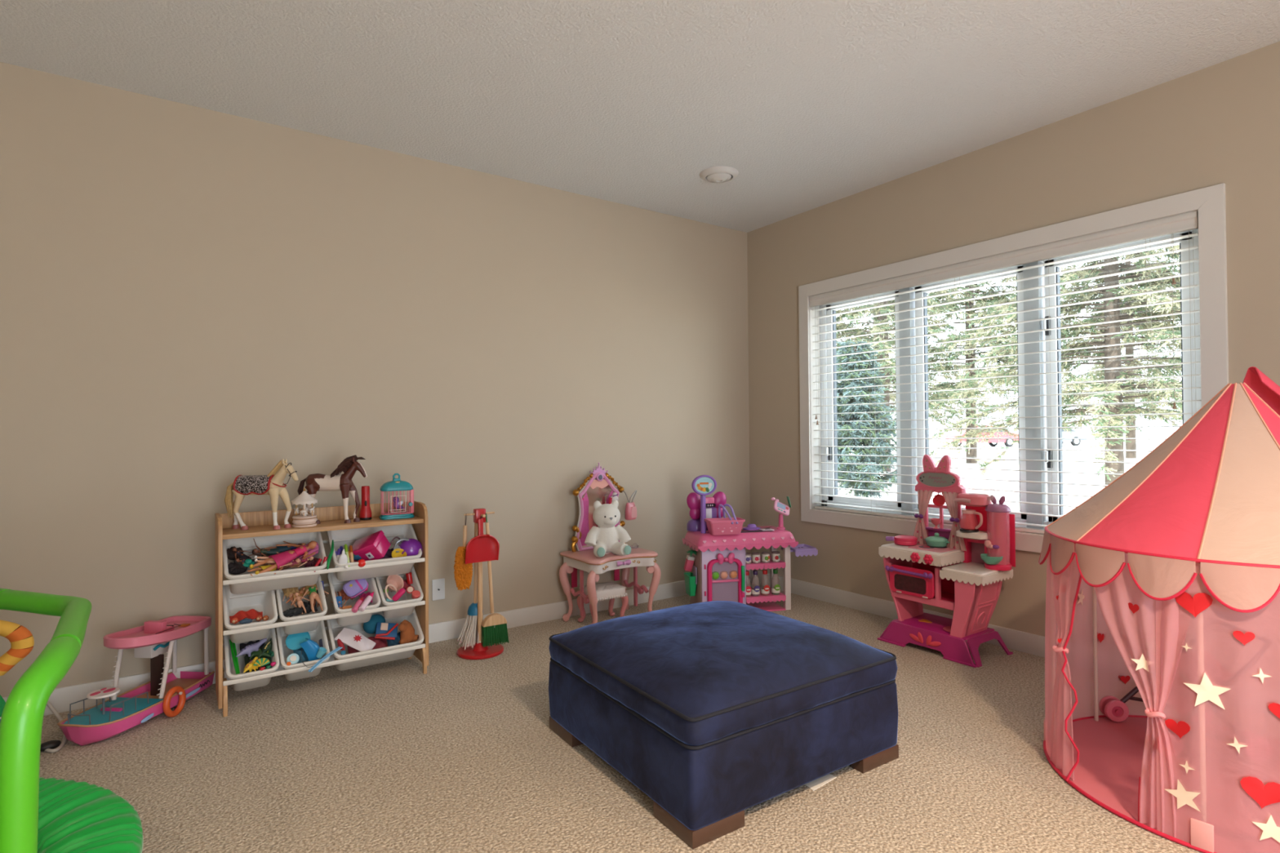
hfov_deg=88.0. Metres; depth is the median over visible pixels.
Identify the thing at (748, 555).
can
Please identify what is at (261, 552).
doll
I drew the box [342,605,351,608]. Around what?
picture card
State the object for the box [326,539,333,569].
plastic leaf
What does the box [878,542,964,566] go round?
countertop
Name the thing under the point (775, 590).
juice bottle
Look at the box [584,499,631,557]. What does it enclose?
teddy bear
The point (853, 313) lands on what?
spruce tree
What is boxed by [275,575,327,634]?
bin
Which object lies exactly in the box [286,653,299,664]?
round lid
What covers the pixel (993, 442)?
parked car
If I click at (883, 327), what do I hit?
spruce tree
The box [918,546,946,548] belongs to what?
print
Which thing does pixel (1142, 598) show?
door curtain
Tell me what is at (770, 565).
shelf
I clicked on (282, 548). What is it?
doll
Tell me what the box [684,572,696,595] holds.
pocket
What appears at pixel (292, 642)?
tub
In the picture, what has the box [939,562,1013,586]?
countertop
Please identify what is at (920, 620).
print
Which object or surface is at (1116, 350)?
spruce tree
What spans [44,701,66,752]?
power cable
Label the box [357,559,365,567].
ball
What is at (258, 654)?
dinosaur
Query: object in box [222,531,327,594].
bin
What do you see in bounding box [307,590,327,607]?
doll
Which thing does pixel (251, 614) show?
scarf
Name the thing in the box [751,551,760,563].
can
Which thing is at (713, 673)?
seat cushion
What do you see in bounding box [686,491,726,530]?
register
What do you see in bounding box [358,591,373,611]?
squeeze bottle
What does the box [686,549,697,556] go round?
toy leaves
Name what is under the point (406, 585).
clothes
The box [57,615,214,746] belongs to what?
boat
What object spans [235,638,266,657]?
dinosaur
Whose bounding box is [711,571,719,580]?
fruit
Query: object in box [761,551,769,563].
can
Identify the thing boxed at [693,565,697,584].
board
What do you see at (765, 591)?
juice bottle
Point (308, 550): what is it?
doll
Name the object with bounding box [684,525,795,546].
countertop
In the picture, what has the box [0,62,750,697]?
wall
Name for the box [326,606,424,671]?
bin
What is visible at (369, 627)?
shirt
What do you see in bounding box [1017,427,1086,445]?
parked car
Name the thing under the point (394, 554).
bowl
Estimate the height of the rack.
0.830 m
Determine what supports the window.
attached to the wall at (1219, 123)
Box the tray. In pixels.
[781,543,817,556]
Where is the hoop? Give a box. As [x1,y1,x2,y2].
[384,583,397,599]
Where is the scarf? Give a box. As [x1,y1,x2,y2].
[229,608,262,623]
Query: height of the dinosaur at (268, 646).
0.053 m
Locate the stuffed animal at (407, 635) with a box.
[398,619,422,644]
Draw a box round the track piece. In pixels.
[308,646,342,671]
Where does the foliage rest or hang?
in the bin at (229, 667)
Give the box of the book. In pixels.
[374,622,398,639]
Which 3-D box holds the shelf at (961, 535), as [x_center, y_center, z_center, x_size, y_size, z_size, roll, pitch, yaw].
[1.766,0.570,3.497,0.120,0.036,0.175,0,-1,-35]
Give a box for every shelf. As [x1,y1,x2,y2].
[222,515,423,539]
[711,578,738,582]
[745,555,785,570]
[746,586,786,603]
[746,600,786,611]
[955,529,993,540]
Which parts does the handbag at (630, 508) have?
handle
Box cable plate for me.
[431,577,444,600]
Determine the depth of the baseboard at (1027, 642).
4.27 m
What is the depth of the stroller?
2.63 m
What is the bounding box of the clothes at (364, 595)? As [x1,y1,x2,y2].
[358,591,372,603]
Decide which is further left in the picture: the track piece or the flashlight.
the track piece
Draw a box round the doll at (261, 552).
[252,538,279,556]
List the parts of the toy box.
label plate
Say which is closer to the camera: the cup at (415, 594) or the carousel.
the carousel
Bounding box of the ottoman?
[548,600,898,848]
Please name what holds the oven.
in the toy kitchen at (917, 575)
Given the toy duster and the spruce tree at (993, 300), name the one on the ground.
the spruce tree at (993, 300)
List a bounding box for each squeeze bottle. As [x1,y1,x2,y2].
[351,596,363,613]
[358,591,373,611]
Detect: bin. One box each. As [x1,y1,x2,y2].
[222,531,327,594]
[222,584,277,643]
[223,627,279,691]
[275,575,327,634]
[275,620,329,680]
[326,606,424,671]
[327,524,422,581]
[327,572,380,626]
[374,566,423,618]
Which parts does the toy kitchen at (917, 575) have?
panel, flower knob, flower knob, frame, sill panel, hot plate, jug handle, panel, spout, dome lid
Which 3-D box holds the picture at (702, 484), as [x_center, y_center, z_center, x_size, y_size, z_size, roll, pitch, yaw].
[0.418,0.380,4.280,0.138,0.106,0.003,0,-1,-19]
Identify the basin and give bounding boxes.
[385,574,404,591]
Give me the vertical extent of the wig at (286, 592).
0.046 m
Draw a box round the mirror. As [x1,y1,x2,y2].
[574,478,619,551]
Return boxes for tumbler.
[405,572,413,584]
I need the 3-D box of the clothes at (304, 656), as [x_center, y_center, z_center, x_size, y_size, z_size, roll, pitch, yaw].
[-1.553,1.050,3.081,0.103,0.072,0.090,0,-1,-36]
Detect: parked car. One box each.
[946,425,1018,446]
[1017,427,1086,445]
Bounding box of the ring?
[0,619,34,721]
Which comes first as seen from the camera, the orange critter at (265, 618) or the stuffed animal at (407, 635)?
the orange critter at (265, 618)
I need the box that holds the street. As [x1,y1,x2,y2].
[848,443,1160,448]
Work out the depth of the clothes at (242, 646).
3.00 m
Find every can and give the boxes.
[745,552,751,564]
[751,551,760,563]
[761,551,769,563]
[771,551,780,562]
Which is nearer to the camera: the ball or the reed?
the reed
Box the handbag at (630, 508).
[621,489,636,519]
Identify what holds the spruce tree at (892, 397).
on the ground
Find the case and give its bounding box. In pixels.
[342,578,368,598]
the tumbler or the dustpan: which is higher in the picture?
the dustpan
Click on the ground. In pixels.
(1082, 455)
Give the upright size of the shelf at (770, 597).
0.038 m
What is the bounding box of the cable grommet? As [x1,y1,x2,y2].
[40,740,61,751]
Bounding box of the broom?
[481,513,509,647]
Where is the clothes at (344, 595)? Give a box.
[337,589,355,600]
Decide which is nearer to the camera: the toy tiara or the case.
the case
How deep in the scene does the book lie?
3.25 m
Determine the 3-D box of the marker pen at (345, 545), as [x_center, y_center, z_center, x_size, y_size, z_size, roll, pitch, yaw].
[-1.377,0.607,3.115,0.015,0.095,0.108,0,-1,-32]
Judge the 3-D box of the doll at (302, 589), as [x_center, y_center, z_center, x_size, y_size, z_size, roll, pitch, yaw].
[-1.602,0.789,3.088,0.079,0.057,0.130,-1,-1,29]
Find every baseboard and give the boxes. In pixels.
[2,568,751,715]
[751,569,1044,657]
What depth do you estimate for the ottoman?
2.16 m
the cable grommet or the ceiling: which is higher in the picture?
the ceiling
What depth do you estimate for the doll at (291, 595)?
3.07 m
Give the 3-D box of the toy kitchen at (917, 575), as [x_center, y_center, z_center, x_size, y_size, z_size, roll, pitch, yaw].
[1.652,0.675,3.578,0.376,1.038,0.627,0,-1,-35]
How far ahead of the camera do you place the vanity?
4.14 m
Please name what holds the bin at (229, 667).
on the rack
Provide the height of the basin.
0.085 m
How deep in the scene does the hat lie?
2.90 m
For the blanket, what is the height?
0.083 m
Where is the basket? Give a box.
[704,503,745,535]
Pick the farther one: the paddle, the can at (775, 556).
the can at (775, 556)
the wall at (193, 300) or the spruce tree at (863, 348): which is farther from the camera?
the spruce tree at (863, 348)
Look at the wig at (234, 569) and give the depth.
2.87 m
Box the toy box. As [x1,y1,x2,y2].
[349,530,391,561]
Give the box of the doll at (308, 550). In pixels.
[249,541,319,574]
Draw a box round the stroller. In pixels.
[1098,686,1143,722]
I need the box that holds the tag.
[319,639,323,647]
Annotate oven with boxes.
[884,564,934,599]
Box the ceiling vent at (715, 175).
[699,165,738,183]
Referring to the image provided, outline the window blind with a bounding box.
[808,211,1200,533]
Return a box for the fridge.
[701,546,745,604]
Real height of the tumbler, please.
0.060 m
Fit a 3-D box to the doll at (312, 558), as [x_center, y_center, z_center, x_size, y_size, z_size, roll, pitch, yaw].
[-1.567,0.614,3.016,0.080,0.045,0.153,-1,-1,30]
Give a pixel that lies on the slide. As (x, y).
(311, 647)
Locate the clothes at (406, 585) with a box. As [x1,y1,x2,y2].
[397,579,410,591]
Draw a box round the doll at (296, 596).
[291,591,309,613]
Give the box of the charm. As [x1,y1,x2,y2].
[608,492,618,503]
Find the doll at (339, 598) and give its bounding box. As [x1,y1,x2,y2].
[331,591,346,608]
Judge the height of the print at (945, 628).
0.009 m
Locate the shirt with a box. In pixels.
[363,613,385,634]
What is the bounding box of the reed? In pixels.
[229,639,239,674]
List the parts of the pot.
pot, lid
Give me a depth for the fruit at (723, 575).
4.25 m
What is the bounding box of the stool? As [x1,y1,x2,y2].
[577,582,628,624]
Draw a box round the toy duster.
[453,514,472,591]
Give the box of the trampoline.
[0,588,142,852]
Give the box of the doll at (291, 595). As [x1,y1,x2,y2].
[282,588,302,607]
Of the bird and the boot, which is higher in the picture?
the bird
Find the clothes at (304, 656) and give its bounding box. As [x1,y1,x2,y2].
[293,641,316,663]
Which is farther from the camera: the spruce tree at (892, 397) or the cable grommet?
the spruce tree at (892, 397)
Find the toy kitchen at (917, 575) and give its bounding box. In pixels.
[877,454,1015,667]
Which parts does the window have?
sash, sash, sash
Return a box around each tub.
[285,631,310,649]
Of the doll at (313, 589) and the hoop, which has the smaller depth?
the doll at (313, 589)
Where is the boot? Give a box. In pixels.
[314,558,322,572]
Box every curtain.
[913,489,933,544]
[941,491,966,551]
[1049,543,1079,781]
[1093,553,1187,838]
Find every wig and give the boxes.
[226,546,244,559]
[227,562,248,574]
[277,607,302,618]
[283,586,298,596]
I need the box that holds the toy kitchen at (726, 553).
[682,475,817,611]
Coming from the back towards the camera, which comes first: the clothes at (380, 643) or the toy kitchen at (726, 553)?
the toy kitchen at (726, 553)
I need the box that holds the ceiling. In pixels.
[0,0,1279,232]
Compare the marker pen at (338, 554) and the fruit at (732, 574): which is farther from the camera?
the fruit at (732, 574)
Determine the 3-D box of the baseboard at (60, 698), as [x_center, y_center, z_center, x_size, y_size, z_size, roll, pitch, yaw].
[-1.674,1.174,3.395,6.200,0.114,0.016,0,-1,-35]
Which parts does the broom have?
handle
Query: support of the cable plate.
attached to the wall at (193, 300)
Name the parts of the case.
trim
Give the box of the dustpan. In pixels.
[464,513,499,564]
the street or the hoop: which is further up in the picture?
the street
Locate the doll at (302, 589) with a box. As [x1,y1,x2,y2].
[285,586,310,604]
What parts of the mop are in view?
handle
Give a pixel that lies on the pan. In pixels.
(902, 540)
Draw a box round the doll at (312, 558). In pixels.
[289,556,315,567]
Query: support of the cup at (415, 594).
in the bin at (406, 597)
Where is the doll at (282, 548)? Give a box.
[263,541,306,552]
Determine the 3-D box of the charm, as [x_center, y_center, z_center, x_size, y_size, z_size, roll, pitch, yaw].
[-0.172,0.515,4.296,0.074,0.175,0.040,0,-1,-35]
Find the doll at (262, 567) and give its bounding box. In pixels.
[247,562,289,576]
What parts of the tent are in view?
roof panel, roof panel, roof panel, roof panel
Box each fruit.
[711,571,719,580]
[719,570,728,579]
[728,570,737,578]
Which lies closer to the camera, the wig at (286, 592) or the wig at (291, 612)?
the wig at (291, 612)
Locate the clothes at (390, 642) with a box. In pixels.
[386,631,400,646]
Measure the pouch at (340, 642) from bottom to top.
0.063 m
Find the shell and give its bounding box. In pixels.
[253,657,270,666]
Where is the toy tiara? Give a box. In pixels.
[630,542,638,548]
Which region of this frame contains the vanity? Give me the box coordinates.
[559,462,661,623]
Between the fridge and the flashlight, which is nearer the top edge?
the flashlight
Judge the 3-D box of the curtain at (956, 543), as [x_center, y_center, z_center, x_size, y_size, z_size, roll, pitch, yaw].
[1.698,0.511,3.588,0.018,0.311,0.141,0,-1,-35]
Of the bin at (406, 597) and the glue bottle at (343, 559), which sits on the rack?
the bin at (406, 597)
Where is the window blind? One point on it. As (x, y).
(1188, 221)
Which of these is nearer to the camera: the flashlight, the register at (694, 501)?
the flashlight
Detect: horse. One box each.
[224,458,298,529]
[297,454,367,524]
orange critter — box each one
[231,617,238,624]
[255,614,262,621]
[262,615,268,621]
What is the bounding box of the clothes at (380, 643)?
[346,636,387,653]
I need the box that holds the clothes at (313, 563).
[303,557,320,567]
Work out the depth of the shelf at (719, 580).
4.25 m
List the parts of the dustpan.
handle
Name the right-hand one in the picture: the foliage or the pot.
the pot
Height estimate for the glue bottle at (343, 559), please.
0.096 m
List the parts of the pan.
handle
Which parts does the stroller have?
frame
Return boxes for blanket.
[235,475,271,493]
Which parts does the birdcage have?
door frame, corner post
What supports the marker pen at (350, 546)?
in the bin at (407, 530)
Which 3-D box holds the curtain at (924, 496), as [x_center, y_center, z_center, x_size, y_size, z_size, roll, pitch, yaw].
[1.593,0.513,3.738,0.018,0.311,0.141,0,-1,-35]
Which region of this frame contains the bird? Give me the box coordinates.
[392,496,405,509]
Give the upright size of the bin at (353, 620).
0.247 m
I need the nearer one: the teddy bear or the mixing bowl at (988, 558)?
the mixing bowl at (988, 558)
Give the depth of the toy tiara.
4.25 m
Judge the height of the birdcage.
0.226 m
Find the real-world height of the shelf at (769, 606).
0.010 m
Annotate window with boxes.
[808,210,1201,535]
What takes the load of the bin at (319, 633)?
on the rack
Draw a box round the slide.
[299,638,319,661]
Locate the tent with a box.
[1038,366,1279,852]
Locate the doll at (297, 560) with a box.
[254,551,301,568]
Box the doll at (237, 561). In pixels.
[233,554,268,567]
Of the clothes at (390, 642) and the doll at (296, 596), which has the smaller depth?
the doll at (296, 596)
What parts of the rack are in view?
panel, rail, rail, rail, rail, rail, rail, panel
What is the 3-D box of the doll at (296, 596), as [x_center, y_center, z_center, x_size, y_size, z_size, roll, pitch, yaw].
[-1.561,0.810,3.045,0.103,0.084,0.072,-1,-1,13]
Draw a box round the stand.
[457,507,503,659]
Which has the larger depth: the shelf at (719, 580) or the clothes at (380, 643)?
the shelf at (719, 580)
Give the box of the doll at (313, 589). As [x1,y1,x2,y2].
[300,583,328,613]
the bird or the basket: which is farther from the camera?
the basket
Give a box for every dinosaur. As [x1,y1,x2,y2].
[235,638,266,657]
[243,657,257,672]
[248,648,271,659]
[251,664,261,671]
[261,638,271,653]
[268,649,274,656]
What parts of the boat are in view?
prow rail, bow rail, bow seat, ladder post, bow rail, cabin door, name plate, ladder post, dark trim, deck post, deck post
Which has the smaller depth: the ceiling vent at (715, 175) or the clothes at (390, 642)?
the clothes at (390, 642)
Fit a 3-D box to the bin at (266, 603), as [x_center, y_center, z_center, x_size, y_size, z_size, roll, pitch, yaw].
[-1.744,0.825,2.956,0.200,0.247,0.276,0,-1,-35]
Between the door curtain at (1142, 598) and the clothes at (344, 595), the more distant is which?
the clothes at (344, 595)
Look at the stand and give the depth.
3.55 m
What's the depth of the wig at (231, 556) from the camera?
2.92 m
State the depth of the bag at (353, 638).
3.15 m
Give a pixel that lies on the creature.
(243, 621)
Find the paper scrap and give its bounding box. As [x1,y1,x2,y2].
[805,773,836,791]
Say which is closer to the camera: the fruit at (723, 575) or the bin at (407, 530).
the bin at (407, 530)
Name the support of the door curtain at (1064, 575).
hanging from the tent
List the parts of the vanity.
leg, leg, crown, bow handle, leg, leg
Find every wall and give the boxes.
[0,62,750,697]
[746,41,1279,636]
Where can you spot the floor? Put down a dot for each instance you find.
(461, 755)
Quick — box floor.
[39,582,1203,852]
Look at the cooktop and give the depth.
3.59 m
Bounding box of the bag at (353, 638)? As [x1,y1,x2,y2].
[334,627,375,651]
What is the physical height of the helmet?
0.130 m
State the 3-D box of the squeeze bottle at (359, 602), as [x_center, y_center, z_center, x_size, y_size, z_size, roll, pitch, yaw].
[-1.322,0.838,3.108,0.027,0.057,0.084,-1,-1,6]
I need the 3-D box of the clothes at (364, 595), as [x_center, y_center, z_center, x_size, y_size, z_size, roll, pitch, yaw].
[-1.327,0.835,3.226,0.073,0.050,0.058,0,-1,-35]
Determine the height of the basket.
0.188 m
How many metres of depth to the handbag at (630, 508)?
4.38 m
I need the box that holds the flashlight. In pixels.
[359,485,371,519]
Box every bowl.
[391,548,406,557]
[980,553,1003,564]
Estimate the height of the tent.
1.370 m
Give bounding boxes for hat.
[242,559,254,567]
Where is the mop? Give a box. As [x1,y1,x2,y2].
[457,522,480,649]
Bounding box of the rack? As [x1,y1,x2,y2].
[215,501,428,716]
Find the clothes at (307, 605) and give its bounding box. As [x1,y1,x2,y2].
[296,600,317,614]
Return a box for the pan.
[885,534,917,546]
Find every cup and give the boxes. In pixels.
[315,647,327,658]
[411,590,420,599]
[930,518,941,528]
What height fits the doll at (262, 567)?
0.049 m
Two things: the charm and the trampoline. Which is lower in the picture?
the trampoline
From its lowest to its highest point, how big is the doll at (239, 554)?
0.082 m
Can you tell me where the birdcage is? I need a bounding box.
[378,473,414,519]
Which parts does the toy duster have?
handle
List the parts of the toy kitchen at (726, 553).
sign frame, door handle, post, post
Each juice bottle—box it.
[746,570,751,596]
[751,570,759,595]
[760,569,769,595]
[771,568,780,595]
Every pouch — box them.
[337,639,345,650]
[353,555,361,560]
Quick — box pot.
[924,533,949,547]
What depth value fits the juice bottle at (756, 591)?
4.32 m
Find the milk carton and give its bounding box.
[683,555,694,571]
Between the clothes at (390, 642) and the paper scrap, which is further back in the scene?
the clothes at (390, 642)
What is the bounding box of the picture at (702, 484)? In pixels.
[694,476,714,493]
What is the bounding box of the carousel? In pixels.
[291,488,317,527]
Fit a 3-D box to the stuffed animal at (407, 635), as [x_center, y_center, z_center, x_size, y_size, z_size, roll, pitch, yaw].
[-1.151,1.025,3.304,0.115,0.122,0.074,0,-1,-35]
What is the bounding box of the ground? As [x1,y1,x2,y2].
[837,435,1170,514]
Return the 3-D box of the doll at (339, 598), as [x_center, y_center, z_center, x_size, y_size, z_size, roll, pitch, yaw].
[-1.418,0.827,3.120,0.061,0.083,0.086,0,-1,-5]
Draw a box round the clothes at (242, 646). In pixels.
[240,640,265,654]
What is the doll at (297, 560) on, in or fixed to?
in the bin at (305, 580)
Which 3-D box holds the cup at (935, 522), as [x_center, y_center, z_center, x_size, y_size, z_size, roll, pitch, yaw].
[1.650,0.541,3.690,0.057,0.052,0.058,0,-1,-35]
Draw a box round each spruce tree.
[835,282,1018,471]
[835,291,989,432]
[835,309,896,437]
[835,337,897,498]
[876,269,1102,463]
[928,244,1182,487]
[1012,250,1182,458]
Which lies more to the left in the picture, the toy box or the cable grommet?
the cable grommet
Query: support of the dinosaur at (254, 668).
in the bin at (229, 667)
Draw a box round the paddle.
[392,587,405,601]
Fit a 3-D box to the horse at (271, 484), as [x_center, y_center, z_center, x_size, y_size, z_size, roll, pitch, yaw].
[-1.711,0.304,2.993,0.324,0.316,0.104,0,-1,-3]
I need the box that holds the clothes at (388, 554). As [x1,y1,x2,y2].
[379,547,393,559]
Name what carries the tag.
in the bin at (319, 633)
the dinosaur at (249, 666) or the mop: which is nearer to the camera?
the dinosaur at (249, 666)
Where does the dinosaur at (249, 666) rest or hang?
in the bin at (229, 667)
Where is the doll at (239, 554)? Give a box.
[231,547,251,559]
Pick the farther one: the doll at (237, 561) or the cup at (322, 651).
the cup at (322, 651)
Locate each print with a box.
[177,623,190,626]
[590,479,608,488]
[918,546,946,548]
[918,618,932,622]
[942,626,951,632]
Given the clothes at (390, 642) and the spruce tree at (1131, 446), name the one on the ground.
the spruce tree at (1131, 446)
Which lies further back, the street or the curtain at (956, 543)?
the street
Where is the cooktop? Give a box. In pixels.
[907,543,955,552]
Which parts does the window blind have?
pull cord, pull cord, rail, pull cord, pull cord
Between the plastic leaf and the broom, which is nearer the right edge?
the broom
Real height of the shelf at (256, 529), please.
0.020 m
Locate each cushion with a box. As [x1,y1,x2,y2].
[548,600,897,746]
[578,582,626,592]
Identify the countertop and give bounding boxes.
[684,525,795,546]
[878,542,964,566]
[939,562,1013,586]
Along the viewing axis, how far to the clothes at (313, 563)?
3.04 m
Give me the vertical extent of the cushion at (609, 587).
0.023 m
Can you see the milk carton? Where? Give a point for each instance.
(690, 560)
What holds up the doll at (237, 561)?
in the bin at (305, 580)
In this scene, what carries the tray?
on the toy kitchen at (726, 553)
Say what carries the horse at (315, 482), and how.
on the rack
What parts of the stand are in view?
post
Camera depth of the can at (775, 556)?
4.36 m
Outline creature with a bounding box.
[239,618,252,624]
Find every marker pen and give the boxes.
[335,548,340,567]
[343,543,350,567]
[349,545,354,562]
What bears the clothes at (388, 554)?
in the bin at (407, 530)
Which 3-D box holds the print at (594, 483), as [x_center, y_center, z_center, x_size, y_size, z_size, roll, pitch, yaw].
[-0.263,0.372,4.279,0.165,0.060,0.001,0,-1,-35]
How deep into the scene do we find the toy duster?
3.48 m
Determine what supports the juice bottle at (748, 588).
on the toy kitchen at (726, 553)
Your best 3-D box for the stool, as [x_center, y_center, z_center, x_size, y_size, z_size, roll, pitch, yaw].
[-0.230,1.101,4.121,0.277,0.229,0.198,0,-1,-35]
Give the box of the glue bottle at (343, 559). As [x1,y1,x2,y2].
[337,549,347,567]
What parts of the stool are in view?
leg, leg, skirt rail, leg, leg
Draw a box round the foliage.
[244,651,271,672]
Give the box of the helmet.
[392,537,422,558]
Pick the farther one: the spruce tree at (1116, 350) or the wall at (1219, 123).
the spruce tree at (1116, 350)

